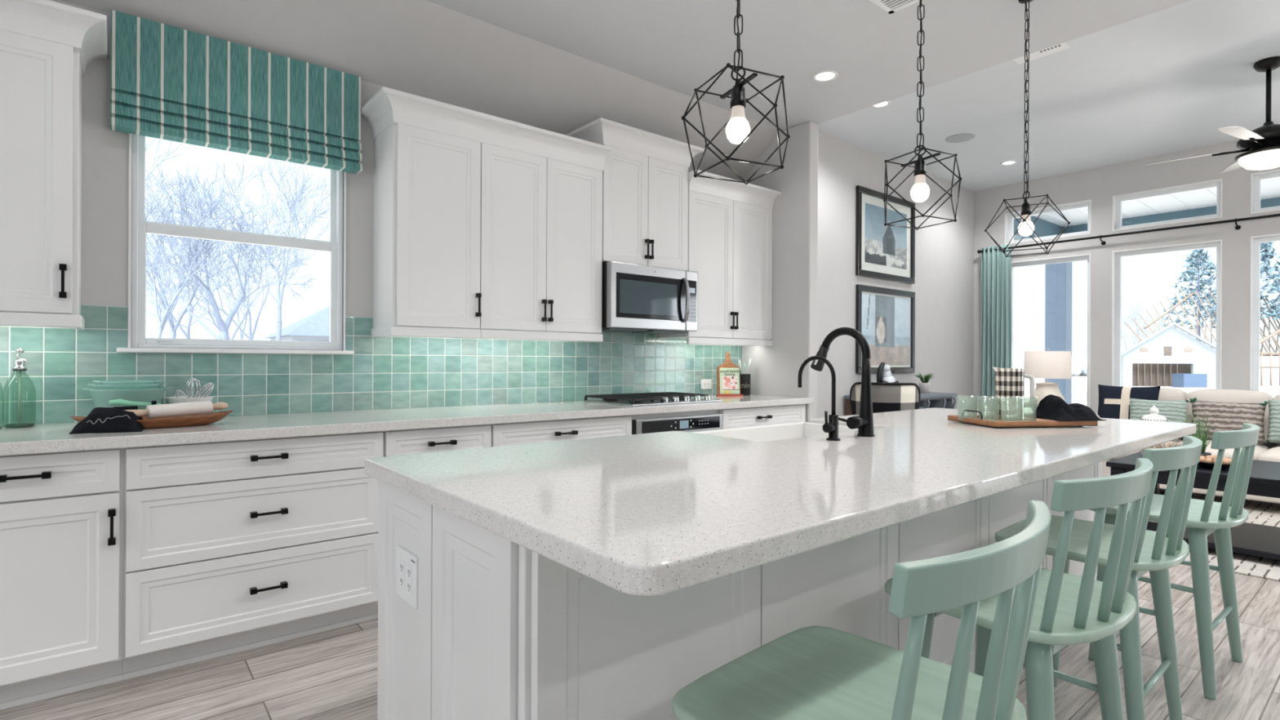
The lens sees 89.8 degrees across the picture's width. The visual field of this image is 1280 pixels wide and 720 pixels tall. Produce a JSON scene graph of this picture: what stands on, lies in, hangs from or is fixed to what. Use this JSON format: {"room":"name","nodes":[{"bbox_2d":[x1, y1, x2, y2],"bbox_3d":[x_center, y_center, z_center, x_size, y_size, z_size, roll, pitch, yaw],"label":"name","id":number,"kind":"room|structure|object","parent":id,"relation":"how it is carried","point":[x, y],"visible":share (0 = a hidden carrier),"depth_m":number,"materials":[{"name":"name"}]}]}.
{"room":"kitchen","nodes":[
{"label":"kitchen","id":0,"kind":"room"},
{"bbox_2d":[0,0,973,426],"bbox_3d":[-0.475,-0.475,4.378,12.310,3.565,0.150,0,0,-39],"label":"wall","id":1,"kind":"structure","parent":0,"point":[943,288],"depth_m":6.20,"materials":[{"name":"paint"}]},
{"bbox_2d":[0,0,107,330],"bbox_3d":[-2.708,-0.726,2.186,1.375,1.196,0.409,0,0,-39],"label":"upper cabinet","id":2,"kind":"object","parent":1,"relation":"attached to","point":[47,46],"visible":1,"depth_m":2.41,"materials":[{"name":"white paint"}]},
{"bbox_2d":[116,133,354,354],"bbox_3d":[-1.925,-0.606,3.137,0.974,1.148,0.132,0,0,-39],"label":"window","id":3,"kind":"structure","parent":1,"relation":"in","point":[138,228],"depth_m":3.06,"materials":[{"name":"white plastic"}]},
{"bbox_2d":[110,9,362,173],"bbox_3d":[-1.871,-1.242,3.070,1.016,0.500,0.099,0,0,-39],"label":"roman shade","id":4,"kind":"object","parent":1,"relation":"attached to","point":[168,82],"visible":1,"depth_m":3.01,"materials":[{"name":"teal fabric"}]},
{"bbox_2d":[0,304,742,426],"bbox_3d":[-1.263,0.020,3.632,5.450,0.498,0.009,0,0,-39],"label":"backsplash","id":5,"kind":"structure","parent":1,"relation":"attached to","point":[387,372],"depth_m":3.41,"materials":[{"name":"tile"}]},
{"bbox_2d":[360,86,488,338],"bbox_3d":[-1.165,-0.723,3.450,0.551,1.206,0.409,0,0,-39],"label":"upper cabinet","id":6,"kind":"object","parent":1,"relation":"attached to","point":[427,152],"visible":1,"depth_m":3.37,"materials":[{"name":"white paint"}]},
{"bbox_2d":[478,114,610,342],"bbox_3d":[-0.633,-0.720,3.886,0.826,1.206,0.409,0,0,-39],"label":"upper cabinet","id":7,"kind":"object","parent":1,"relation":"attached to","point":[541,230],"visible":0.98,"depth_m":3.76,"materials":[{"name":"white paint"}]},
{"bbox_2d":[565,117,704,271],"bbox_3d":[-0.024,-1.054,4.384,0.904,0.862,0.409,0,0,-39],"label":"upper cabinet","id":8,"kind":"object","parent":1,"relation":"attached to","point":[645,174],"visible":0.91,"depth_m":4.25,"materials":[{"name":"white paint"}]},
{"bbox_2d":[601,261,697,333],"bbox_3d":[0.002,-0.405,4.373,0.760,0.428,0.463,0,0,-39],"label":"microwave","id":9,"kind":"object","parent":8,"relation":"attached to","point":[636,298],"visible":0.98,"depth_m":4.20,"materials":[{"name":"metal"}]},
{"bbox_2d":[657,169,781,346],"bbox_3d":[0.618,-0.716,4.911,0.920,1.211,0.409,0,0,-39],"label":"upper cabinet","id":10,"kind":"object","parent":1,"relation":"attached to","point":[730,223],"visible":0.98,"depth_m":4.79,"materials":[{"name":"white paint"}]},
{"bbox_2d":[855,185,915,284],"bbox_3d":[2.604,-1.293,6.778,1.126,0.897,0.033,0,0,-39],"label":"framed picture","id":11,"kind":"object","parent":1,"relation":"attached to","point":[887,252],"visible":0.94,"depth_m":6.74,"materials":[{"name":"black paint"}]},
{"bbox_2d":[864,202,906,269],"bbox_3d":[2.603,-1.293,6.779,0.832,0.603,0.001,0,0,-39],"label":"print","id":12,"kind":"object","parent":11,"relation":"attached to","point":[886,246],"depth_m":6.75},
{"bbox_2d":[855,284,915,373],"bbox_3d":[2.606,-0.308,6.784,1.128,0.894,0.033,0,0,-39],"label":"framed picture","id":13,"kind":"object","parent":1,"relation":"attached to","point":[885,317],"visible":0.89,"depth_m":6.79,"materials":[{"name":"blue paper"}]},
{"bbox_2d":[861,293,910,365],"bbox_3d":[2.605,-0.308,6.785,0.964,0.730,0.001,0,0,-39],"label":"print","id":14,"kind":"object","parent":13,"relation":"attached to","point":[886,320],"depth_m":6.79},
{"bbox_2d":[0,488,1279,719],"bbox_3d":[2.927,1.265,0.215,12.310,0.120,10.914,0,0,-39],"label":"floor","id":15,"kind":"structure","parent":0,"point":[332,674],"depth_m":2.39,"materials":[{"name":"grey wood"}]},
{"bbox_2d":[0,448,124,710],"bbox_3d":[-2.238,0.743,2.365,0.520,0.871,0.678,0,0,-39],"label":"base cabinet","id":16,"kind":"object","parent":15,"relation":"on","point":[61,513],"visible":0.98,"depth_m":2.19,"materials":[{"name":"white paint"}]},
{"bbox_2d":[122,431,383,679],"bbox_3d":[-1.687,0.746,2.817,0.906,0.871,0.678,0,0,-39],"label":"base cabinet","id":17,"kind":"object","parent":15,"relation":"on","point":[230,547],"visible":0.94,"depth_m":2.54,"materials":[{"name":"white paint"}]},
{"bbox_2d":[375,424,491,618],"bbox_3d":[-1.134,0.749,3.269,0.522,0.871,0.678,0,0,-39],"label":"base cabinet","id":18,"kind":"object","parent":15,"relation":"on","point":[419,441],"visible":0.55,"depth_m":3.01,"materials":[{"name":"white paint"}]},
{"bbox_2d":[490,415,631,447],"bbox_3d":[-0.587,0.751,3.718,0.893,0.871,0.678,0,0,-39],"label":"drawer","id":19,"kind":"object","parent":15,"relation":"on","point":[545,431],"visible":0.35,"depth_m":3.44,"materials":[{"name":"white paint"}]},
{"bbox_2d":[630,409,722,434],"bbox_3d":[0.061,0.755,4.228,0.754,0.871,0.710,0,0,-39],"label":"oven","id":20,"kind":"object","parent":15,"relation":"on","point":[710,420],"visible":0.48,"depth_m":3.99,"materials":[{"name":"silver metal"}]},
{"bbox_2d":[377,462,1102,719],"bbox_3d":[0.772,0.759,2.472,3.210,0.870,0.861,0,0,-39],"label":"kitchen island","id":21,"kind":"object","parent":15,"relation":"on","point":[500,628],"visible":0.36,"depth_m":1.43,"materials":[{"name":"white paint"}]},
{"bbox_2d":[396,545,418,609],"bbox_3d":[-0.586,0.545,1.621,0.012,0.125,0.141,0,0,-39],"label":"island outlet","id":22,"kind":"object","parent":21,"relation":"attached to","point":[407,563],"visible":1,"depth_m":1.61,"materials":[{"name":"white plastic"}]},
{"bbox_2d":[364,408,1195,595],"bbox_3d":[0.882,0.302,2.347,3.269,0.043,1.209,0,0,-39],"label":"island countertop","id":23,"kind":"structure","parent":21,"relation":"on","point":[660,513],"depth_m":1.46,"materials":[{"name":"white stone"}]},
{"bbox_2d":[690,422,857,441],"bbox_3d":[0.597,0.413,2.638,0.833,0.239,0.449,0,0,-39],"label":"farmhouse sink","id":24,"kind":"object","parent":23,"relation":"in","point":[797,429],"visible":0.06,"depth_m":2.89,"materials":[{"name":"white ceramic"}]},
{"bbox_2d":[797,355,840,440],"bbox_3d":[0.629,0.132,2.287,0.066,0.295,0.174,0,0,-39],"label":"water tap","id":25,"kind":"object","parent":23,"relation":"on","point":[832,427],"visible":1,"depth_m":2.24,"materials":[{"name":"black metal"}]},
{"bbox_2d":[810,327,875,436],"bbox_3d":[0.745,0.077,2.431,0.122,0.405,0.270,0,0,-39],"label":"kitchen faucet","id":26,"kind":"object","parent":23,"relation":"on","point":[864,422],"visible":0.98,"depth_m":2.36,"materials":[{"name":"black metal"}]},
{"bbox_2d":[947,409,1097,427],"bbox_3d":[1.684,0.253,2.851,0.480,0.063,0.320,0,0,-10],"label":"serving tray","id":27,"kind":"object","parent":23,"relation":"on","point":[1027,421],"visible":0.82,"depth_m":2.72,"materials":[{"name":"brown wood"}]},
{"bbox_2d":[992,366,1035,420],"bbox_3d":[1.709,0.151,2.941,0.148,0.238,0.142,0,0,40],"label":"pitcher","id":28,"kind":"object","parent":27,"relation":"on","point":[1009,382],"visible":0.89,"depth_m":2.90,"materials":[{"name":"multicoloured ceramic"}]},
{"bbox_2d":[1023,394,1106,421],"bbox_3d":[1.851,0.203,2.805,0.229,0.106,0.202,0,0,-10],"label":"cloth napkin","id":29,"kind":"object","parent":27,"relation":"on","point":[1052,407],"visible":0.99,"depth_m":2.74,"materials":[{"name":"black fabric"}]},
{"bbox_2d":[718,404,805,429],"bbox_3d":[0.704,0.758,4.775,0.932,0.871,0.678,0,0,-39],"label":"base cabinet","id":30,"kind":"object","parent":15,"relation":"on","point":[733,418],"visible":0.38,"depth_m":4.50,"materials":[{"name":"white paint"}]},
{"bbox_2d":[0,394,813,455],"bbox_3d":[-1.047,0.292,3.347,5.465,0.042,0.724,0,0,-39],"label":"countertop","id":31,"kind":"structure","parent":30,"relation":"on","point":[42,437],"depth_m":2.87,"materials":[{"name":"white stone"}]},
{"bbox_2d":[2,347,35,428],"bbox_3d":[-2.430,0.107,2.517,0.096,0.312,0.096,0,0,-39],"label":"bottle","id":32,"kind":"object","parent":31,"relation":"on","point":[19,363],"visible":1,"depth_m":2.51,"materials":[{"name":"green glass"}]},
{"bbox_2d":[69,407,144,434],"bbox_3d":[-1.982,0.224,2.397,0.210,0.090,0.166,0,0,-33],"label":"oven mitt","id":33,"kind":"object","parent":31,"relation":"on","point":[100,420],"visible":0.97,"depth_m":2.37,"materials":[{"name":"black fabric"}]},
{"bbox_2d":[69,409,233,429],"bbox_3d":[-1.922,0.239,2.557,0.524,0.054,0.219,0,0,-39],"label":"dough bowl","id":34,"kind":"object","parent":31,"relation":"on","point":[210,418],"visible":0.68,"depth_m":2.56,"materials":[{"name":"brown wood"}]},
{"bbox_2d":[108,399,160,409],"bbox_3d":[-2.016,0.181,2.566,0.165,0.052,0.044,0,0,-30],"label":"brush","id":35,"kind":"object","parent":34,"relation":"on","point":[116,402],"visible":0.81,"depth_m":2.55,"materials":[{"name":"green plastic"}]},
{"bbox_2d":[124,400,227,418],"bbox_3d":[-1.865,0.200,2.584,0.053,0.062,0.371,0,0,37],"label":"rolling pin","id":36,"kind":"object","parent":34,"relation":"on","point":[162,411],"visible":0.82,"depth_m":2.58,"materials":[{"name":"white stone"}]},
{"bbox_2d":[164,395,214,404],"bbox_3d":[-1.991,0.214,2.842,0.182,0.102,0.182,0,0,-39],"label":"bowl","id":37,"kind":"object","parent":31,"relation":"on","point":[170,400],"visible":0.29,"depth_m":2.78,"materials":[{"name":"ceramic"}]},
{"bbox_2d":[583,391,721,406],"bbox_3d":[0.089,0.254,4.269,0.768,0.044,0.520,0,0,-39],"label":"gas cooktop","id":38,"kind":"object","parent":31,"relation":"in","point":[662,397],"visible":1,"depth_m":4.15,"materials":[{"name":"metal"}]},
{"bbox_2d":[715,351,742,396],"bbox_3d":[0.691,0.108,4.980,0.197,0.341,0.089,0,0,-7],"label":"cutting board","id":39,"kind":"object","parent":31,"relation":"on","point":[727,363],"visible":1,"depth_m":4.99,"materials":[{"name":"brown wood"}]},
{"bbox_2d":[719,368,739,394],"bbox_3d":[0.693,0.162,4.976,0.153,0.202,0.037,0,0,-7],"label":"cookbook","id":40,"kind":"object","parent":39,"relation":"on","point":[729,378],"visible":1,"depth_m":4.97,"materials":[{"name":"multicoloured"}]},
{"bbox_2d":[739,373,750,395],"bbox_3d":[0.839,0.196,5.136,0.086,0.168,0.086,0,0,-39],"label":"utensil crock","id":41,"kind":"object","parent":31,"relation":"on","point":[744,379],"visible":0.94,"depth_m":5.10,"materials":[{"name":"black ceramic"}]},
{"bbox_2d":[671,500,1051,719],"bbox_3d":[0.371,0.718,1.066,0.533,0.952,0.498,0,0,-43],"label":"counter stool","id":42,"kind":"object","parent":15,"relation":"on","point":[815,672],"visible":1,"depth_m":1.03,"materials":[{"name":"green paint"}]},
{"bbox_2d":[849,382,920,414],"bbox_3d":[1.973,0.689,5.191,0.537,1.027,0.510,0,0,19],"label":"chair","id":43,"kind":"object","parent":15,"relation":"on","point":[886,397],"visible":0.34,"depth_m":4.97,"materials":[{"name":"beige fabric"}]},
{"bbox_2d":[844,391,957,415],"bbox_3d":[2.678,0.776,6.533,1.400,0.856,0.476,0,0,-39],"label":"writing desk","id":44,"kind":"object","parent":15,"relation":"on","point":[932,399],"visible":0.26,"depth_m":6.62,"materials":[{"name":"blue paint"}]},
{"bbox_2d":[876,362,898,382],"bbox_3d":[2.455,0.190,6.310,0.335,0.335,0.193,0,0,-39],"label":"figurine","id":45,"kind":"object","parent":44,"relation":"on","point":[885,376],"visible":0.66,"depth_m":6.29,"materials":[{"name":"white ceramic"}]},
{"bbox_2d":[884,457,1153,719],"bbox_3d":[0.942,0.721,1.599,0.533,0.952,0.498,0,0,-37],"label":"counter stool","id":46,"kind":"object","parent":15,"relation":"on","point":[1069,609],"visible":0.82,"depth_m":1.40,"materials":[{"name":"green paint"}]},
{"bbox_2d":[995,435,1202,719],"bbox_3d":[1.484,0.723,2.082,0.533,0.952,0.498,0,0,-40],"label":"counter stool","id":47,"kind":"object","parent":15,"relation":"on","point":[1157,552],"visible":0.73,"depth_m":1.91,"materials":[{"name":"green paint"}]},
{"bbox_2d":[1088,422,1260,699],"bbox_3d":[2.108,0.727,2.550,0.533,0.952,0.498,0,0,-38],"label":"counter stool","id":48,"kind":"object","parent":15,"relation":"on","point":[1206,517],"visible":0.72,"depth_m":2.34,"materials":[{"name":"green paint"}]},
{"bbox_2d":[1096,387,1279,503],"bbox_3d":[5.493,0.743,5.228,1.230,0.950,3.220,0,0,-39],"label":"sofa","id":49,"kind":"object","parent":15,"relation":"on","point":[1267,451],"visible":0.15,"depth_m":5.70,"materials":[{"name":"beige fabric"}]},
{"bbox_2d":[1097,384,1160,419],"bbox_3d":[4.740,0.476,6.258,0.197,0.459,0.500,0,0,-39],"label":"throw pillow","id":50,"kind":"object","parent":49,"relation":"on","point":[1113,401],"visible":0.52,"depth_m":6.25,"materials":[{"name":"fabric"}]},
{"bbox_2d":[1112,439,1182,459],"bbox_3d":[4.624,0.815,6.004,0.869,0.212,0.608,0,0,-39],"label":"seat cushion","id":51,"kind":"object","parent":49,"relation":"on","point":[1177,441],"depth_m":5.79,"materials":[{"name":"beige fabric"}]},
{"bbox_2d":[1129,398,1188,437],"bbox_3d":[4.784,0.529,5.945,0.179,0.332,0.440,0,0,-39],"label":"throw pillow","id":52,"kind":"object","parent":49,"relation":"on","point":[1138,407],"visible":0.43,"depth_m":5.88,"materials":[{"name":"green fabric"}]},
{"bbox_2d":[1158,387,1187,400],"bbox_3d":[5.009,0.513,6.317,0.279,0.494,0.602,0,0,-39],"label":"cushion","id":53,"kind":"object","parent":49,"relation":"on","point":[1165,393],"depth_m":6.10,"materials":[{"name":"beige fabric"}]},
{"bbox_2d":[1171,439,1269,460],"bbox_3d":[4.992,0.817,5.555,0.869,0.212,0.610,0,0,-39],"label":"seat cushion","id":54,"kind":"object","parent":49,"relation":"on","point":[1260,450],"depth_m":5.28,"materials":[{"name":"beige fabric"}]},
{"bbox_2d":[1189,397,1268,442],"bbox_3d":[5.164,0.519,5.654,0.185,0.356,0.524,0,0,-41],"label":"throw pillow","id":55,"kind":"object","parent":49,"relation":"on","point":[1226,416],"visible":0.76,"depth_m":5.61,"materials":[{"name":"grey fabric"}]},
{"bbox_2d":[1186,389,1273,444],"bbox_3d":[5.376,0.515,5.869,0.279,0.494,0.604,0,0,-39],"label":"cushion","id":56,"kind":"object","parent":49,"relation":"on","point":[1234,396],"depth_m":5.76,"materials":[{"name":"beige fabric"}]},
{"bbox_2d":[1257,445,1279,462],"bbox_3d":[5.360,0.819,5.106,0.869,0.212,0.609,0,0,-39],"label":"seat cushion","id":57,"kind":"object","parent":49,"relation":"on","point":[1264,453],"depth_m":5.07,"materials":[{"name":"beige fabric"}]},
{"bbox_2d":[1266,399,1279,442],"bbox_3d":[5.465,0.518,5.287,0.183,0.361,0.440,0,0,-39],"label":"throw pillow","id":58,"kind":"object","parent":49,"relation":"on","point":[1273,434],"visible":1,"depth_m":5.39,"materials":[{"name":"green fabric"}]},
{"bbox_2d":[1272,394,1279,444],"bbox_3d":[5.744,0.517,5.420,0.279,0.494,0.603,0,0,-39],"label":"cushion","id":59,"kind":"object","parent":49,"relation":"on","point":[1277,397],"depth_m":5.56,"materials":[{"name":"green fabric"}]},
{"bbox_2d":[1159,489,1279,581],"bbox_3d":[4.512,1.207,4.284,2.580,0.010,3.500,0,0,-39],"label":"area rug","id":60,"kind":"object","parent":15,"relation":"on","point":[1262,513],"visible":0.02,"depth_m":3.92,"materials":[{"name":"white fabric"}]},
{"bbox_2d":[1106,451,1279,559],"bbox_3d":[3.966,0.944,4.068,0.940,0.508,1.460,0,0,-39],"label":"coffee table","id":61,"kind":"object","parent":60,"relation":"on","point":[1246,538],"visible":0.3,"depth_m":4.00,"materials":[{"name":"black paint"}]},
{"bbox_2d":[1139,404,1171,457],"bbox_3d":[3.587,0.501,4.486,0.192,0.373,0.192,0,0,-39],"label":"ginger jar","id":62,"kind":"object","parent":61,"relation":"on","point":[1153,411],"visible":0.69,"depth_m":4.46,"materials":[{"name":"white ceramic"}]},
{"bbox_2d":[1173,408,1213,456],"bbox_3d":[3.754,0.506,4.346,0.204,0.365,0.358,0,0,17],"label":"grass plant","id":63,"kind":"object","parent":61,"relation":"on","point":[1203,453],"visible":0.52,"depth_m":4.28,"materials":[{"name":"green plant"}]},
{"bbox_3d":[4.463,0.908,7.060,0.550,0.610,0.550,0,0,-39],"label":"side table","id":64,"kind":"object","parent":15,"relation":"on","visible":0},
{"bbox_2d":[1023,348,1071,412],"bbox_3d":[4.481,0.236,7.073,0.456,0.732,0.456,0,0,-39],"label":"table lamp","id":65,"kind":"object","parent":64,"relation":"on","point":[1046,364],"visible":0.61,"depth_m":6.92,"materials":[{"name":"beige ceramic"}]},
{"bbox_2d":[61,0,1279,191],"bbox_3d":[2.943,-1.858,0.215,12.310,0.765,10.914,0,0,-39],"label":"ceiling","id":66,"kind":"structure","parent":0,"point":[1136,79],"depth_m":3.94,"materials":[{"name":"paint"}]},
{"bbox_2d":[681,0,790,184],"bbox_3d":[0.286,-1.174,1.858,0.263,1.269,0.264,0,0,21],"label":"pendant lamp","id":67,"kind":"object","parent":66,"relation":"hanging from","point":[738,129],"visible":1,"depth_m":1.84,"materials":[{"name":"black metal"}]},
{"bbox_2d":[729,79,746,108],"bbox_3d":[0.284,-0.770,1.858,0.045,0.080,0.045,0,0,21],"label":"socket","id":68,"kind":"object","parent":67,"relation":"attached to","point":[737,93],"depth_m":1.84,"materials":[{"name":"black metal"}]},
{"bbox_2d":[812,70,838,82],"bbox_3d":[1.177,-1.800,4.082,0.156,0.008,0.156,0,0,-39],"label":"recessed light","id":69,"kind":"object","parent":66,"relation":"in","point":[825,76],"visible":1,"depth_m":4.08,"materials":[{"name":"white plastic"}]},
{"bbox_2d":[869,0,919,13],"bbox_3d":[1.280,-1.800,3.135,0.290,0.008,0.290,0,0,-39],"label":"ceiling vent","id":70,"kind":"object","parent":66,"relation":"in","point":[891,6],"visible":1,"depth_m":3.25,"materials":[{"name":"white plastic"}]},
{"bbox_2d":[883,0,962,230],"bbox_3d":[1.105,-1.170,2.529,0.263,1.269,0.264,0,0,19],"label":"pendant lamp","id":71,"kind":"object","parent":66,"relation":"hanging from","point":[920,191],"visible":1,"depth_m":2.52,"materials":[{"name":"black metal"}]},
{"bbox_2d":[914,155,926,176],"bbox_3d":[1.103,-0.765,2.529,0.045,0.080,0.045,0,0,19],"label":"socket","id":72,"kind":"object","parent":71,"relation":"attached to","point":[920,170],"depth_m":2.51,"materials":[{"name":"black metal"}]},
{"bbox_2d":[984,0,1070,257],"bbox_3d":[1.926,-1.166,3.202,0.264,1.269,0.263,0,0,-12],"label":"pendant lamp","id":73,"kind":"object","parent":66,"relation":"hanging from","point":[1026,227],"visible":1,"depth_m":3.20,"materials":[{"name":"black metal"}]},
{"bbox_2d":[1013,42,1070,64],"bbox_3d":[2.782,-2.136,4.468,0.150,0.009,0.320,0,0,-39],"label":"ceiling vent","id":74,"kind":"object","parent":66,"relation":"in","point":[1064,46],"visible":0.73,"depth_m":4.46,"materials":[{"name":"white plastic"}]},
{"bbox_2d":[1145,56,1279,173],"bbox_3d":[4.450,-1.752,4.596,1.313,0.761,1.307,0,0,-39],"label":"ceiling fan","id":75,"kind":"object","parent":66,"relation":"hanging from","point":[1262,143],"visible":1,"depth_m":4.54,"materials":[{"name":"brown metal"}]},
{"bbox_2d":[742,121,817,422],"bbox_3d":[1.101,-0.304,5.134,0.108,3.000,0.679,0,0,-39],"label":"wall","id":76,"kind":"structure","parent":0,"point":[774,370],"depth_m":4.96,"materials":[{"name":"paint"}]},
{"bbox_2d":[973,140,1279,413],"bbox_3d":[7.686,-0.434,4.010,0.150,3.565,10.764,0,0,-39],"label":"wall","id":77,"kind":"structure","parent":0,"point":[1099,185],"depth_m":6.89,"materials":[{"name":"paint"}]},
{"bbox_2d":[1004,200,1091,244],"bbox_3d":[4.784,-1.594,7.535,0.131,0.383,0.896,0,0,-39],"label":"window","id":78,"kind":"structure","parent":77,"relation":"in","point":[1009,218],"depth_m":7.52,"materials":[{"name":"white plastic"}]},
{"bbox_2d":[1011,253,1091,408],"bbox_3d":[4.776,-0.161,7.535,0.131,2.050,0.896,0,0,-39],"label":"window","id":79,"kind":"structure","parent":77,"relation":"in","point":[1087,257],"depth_m":7.29,"materials":[{"name":"white plastic"}]},
{"bbox_2d":[977,213,1279,253],"bbox_3d":[5.735,-1.310,6.177,0.128,0.102,4.761,0,0,-39],"label":"curtain rod","id":80,"kind":"object","parent":77,"relation":"attached to","point":[1237,227],"visible":0.97,"depth_m":6.65,"materials":[{"name":"black metal"}]},
{"bbox_2d":[981,244,1011,411],"bbox_3d":[4.329,-0.096,7.819,0.098,2.585,0.352,0,0,-39],"label":"curtain","id":81,"kind":"object","parent":80,"relation":"hanging from","point":[996,268],"visible":0.73,"depth_m":7.82,"materials":[{"name":"green fabric"}]},
{"bbox_2d":[1111,240,1222,389],"bbox_3d":[5.469,-0.157,6.689,0.131,2.050,0.897,0,0,-39],"label":"window","id":82,"kind":"structure","parent":77,"relation":"in","point":[1117,255],"depth_m":6.83,"materials":[{"name":"white plastic"}]},
{"bbox_2d":[1112,178,1222,231],"bbox_3d":[5.476,-1.591,6.689,0.131,0.383,0.897,0,0,-39],"label":"window","id":83,"kind":"structure","parent":77,"relation":"in","point":[1117,200],"depth_m":6.68,"materials":[{"name":"white plastic"}]},
{"bbox_2d":[1249,233,1279,391],"bbox_3d":[6.166,-0.154,5.839,0.131,2.050,0.898,0,0,-39],"label":"window","id":84,"kind":"structure","parent":77,"relation":"in","point":[1255,241],"depth_m":6.16,"materials":[{"name":"white plastic"}]},
{"bbox_2d":[1250,168,1279,213],"bbox_3d":[6.173,-1.587,5.839,0.131,0.383,0.898,0,0,-39],"label":"window","id":85,"kind":"structure","parent":77,"relation":"in","point":[1255,178],"depth_m":6.14,"materials":[{"name":"white plastic"}]},
{"label":"outside","id":86,"kind":"structure","parent":0,"visible":0},
{"bbox_2d":[1023,374,1279,413],"bbox_3d":[13.689,1.959,30.616,180.000,0.097,150.000,0,0,-39],"label":"ground","id":87,"kind":"structure","parent":86,"point":[1079,382],"depth_m":47.90,"materials":[{"name":"white snow"}]},
{"bbox_2d":[146,233,247,330],"bbox_3d":[-27.656,-3.214,37.401,8.200,9.965,5.516,0,0,28],"label":"bare tree","id":88,"kind":"object","parent":87,"relation":"on","point":[175,304],"visible":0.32,"depth_m":37.51,"materials":[{"name":"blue plant"}]},
{"bbox_2d":[145,207,248,338],"bbox_3d":[-25.203,-3.259,34.213,8.494,10.096,7.306,0,0,-20],"label":"bare tree","id":89,"kind":"object","parent":87,"relation":"on","point":[188,335],"visible":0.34,"depth_m":34.73,"materials":[{"name":"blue plant"}]},
{"bbox_2d":[145,157,295,337],"bbox_3d":[-18.723,-3.265,26.604,9.392,10.182,5.355,0,0,16],"label":"bare tree","id":90,"kind":"object","parent":87,"relation":"on","point":[161,323],"visible":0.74,"depth_m":26.72,"materials":[{"name":"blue plant"}]},
{"bbox_2d":[144,138,300,338],"bbox_3d":[-21.704,-4.119,29.447,8.717,11.861,8.695,0,0,39],"label":"bare tree","id":91,"kind":"object","parent":87,"relation":"on","point":[173,332],"visible":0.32,"depth_m":29.63,"materials":[{"name":"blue plant"}]},
{"bbox_2d":[146,223,303,340],"bbox_3d":[-24.524,-3.175,37.084,9.124,9.890,5.337,0,0,-26],"label":"bare tree","id":92,"kind":"object","parent":87,"relation":"on","point":[251,335],"visible":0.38,"depth_m":38.56,"materials":[{"name":"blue plant"}]},
{"bbox_2d":[146,180,315,339],"bbox_3d":[-19.086,-3.273,29.574,5.689,10.198,8.276,0,0,26],"label":"bare tree","id":93,"kind":"object","parent":87,"relation":"on","point":[224,327],"visible":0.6,"depth_m":29.55,"materials":[{"name":"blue plant"}]},
{"bbox_2d":[158,235,311,339],"bbox_3d":[-21.943,-2.638,35.123,7.073,8.861,3.990,0,0,-28],"label":"bare tree","id":94,"kind":"object","parent":87,"relation":"on","point":[272,250],"visible":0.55,"depth_m":34.40,"materials":[{"name":"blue plant"}]},
{"bbox_2d":[202,244,299,339],"bbox_3d":[-25.557,-3.341,41.685,5.419,10.246,9.232,0,0,-39],"label":"bare tree","id":95,"kind":"object","parent":87,"relation":"on","point":[226,273],"visible":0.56,"depth_m":41.74,"materials":[{"name":"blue plant"}]},
{"bbox_2d":[208,159,329,340],"bbox_3d":[-16.600,-3.681,30.015,5.971,11.014,6.482,0,0,-39],"label":"bare tree","id":96,"kind":"object","parent":87,"relation":"on","point":[278,334],"visible":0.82,"depth_m":29.19,"materials":[{"name":"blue plant"}]},
{"bbox_2d":[264,306,329,342],"bbox_3d":[-22.906,-1.276,48.711,8.500,6.100,8.400,0,0,-39],"label":"house","id":97,"kind":"structure","parent":87,"relation":"on","point":[316,326],"depth_m":44.84,"materials":[{"name":"white"}]},
{"bbox_2d":[1013,356,1087,376],"bbox_3d":[69.130,0.856,84.290,20.820,3.076,52.795,0,0,-39],"label":"treeline","id":98,"kind":"object","parent":87,"relation":"on","point":[1078,366],"visible":0.09,"depth_m":87.63,"materials":[{"name":"white"}]},
{"bbox_2d":[1160,248,1216,342],"bbox_3d":[51.204,-4.095,58.883,5.320,12.489,5.599,0,0,-39],"label":"pine tree","id":99,"kind":"object","parent":87,"relation":"on","point":[1197,258],"visible":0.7,"depth_m":58.73,"materials":[{"name":"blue plant"}]},
{"bbox_2d":[1172,373,1207,387],"bbox_3d":[42.012,1.578,49.151,1.750,1.050,1.100,0,0,0],"label":"dumpster","id":100,"kind":"object","parent":87,"relation":"on","point":[1179,380],"visible":0.93,"depth_m":48.61,"materials":[{"name":"blue paint"}]},
{"bbox_2d":[1120,289,1279,386],"bbox_3d":[46.014,-2.046,53.335,17.734,8.337,7.450,0,0,0],"label":"house","id":101,"kind":"structure","parent":87,"relation":"on","point":[1153,361],"depth_m":50.00,"materials":[{"name":"white"}]},
{"bbox_2d":[1205,241,1279,319],"bbox_3d":[51.161,-4.613,53.552,5.872,13.524,6.318,0,0,-39],"label":"pine tree","id":102,"kind":"object","parent":87,"relation":"on","point":[1266,246],"visible":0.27,"depth_m":52.57,"materials":[{"name":"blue plant"}]},
{"bbox_2d":[1259,297,1279,386],"bbox_3d":[53.033,-1.580,53.325,9.759,7.488,3.451,0,0,0],"label":"house","id":103,"kind":"structure","parent":87,"relation":"on","point":[1277,331],"depth_m":51.97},
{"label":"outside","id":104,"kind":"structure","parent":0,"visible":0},
{"bbox_2d":[1013,177,1279,404],"bbox_3d":[8.472,-0.432,6.358,4.039,3.570,9.500,0,0,-39],"label":"porch","id":105,"kind":"object","parent":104,"point":[1058,277],"visible":0.13,"depth_m":9.77,"materials":[{"name":"concrete"}]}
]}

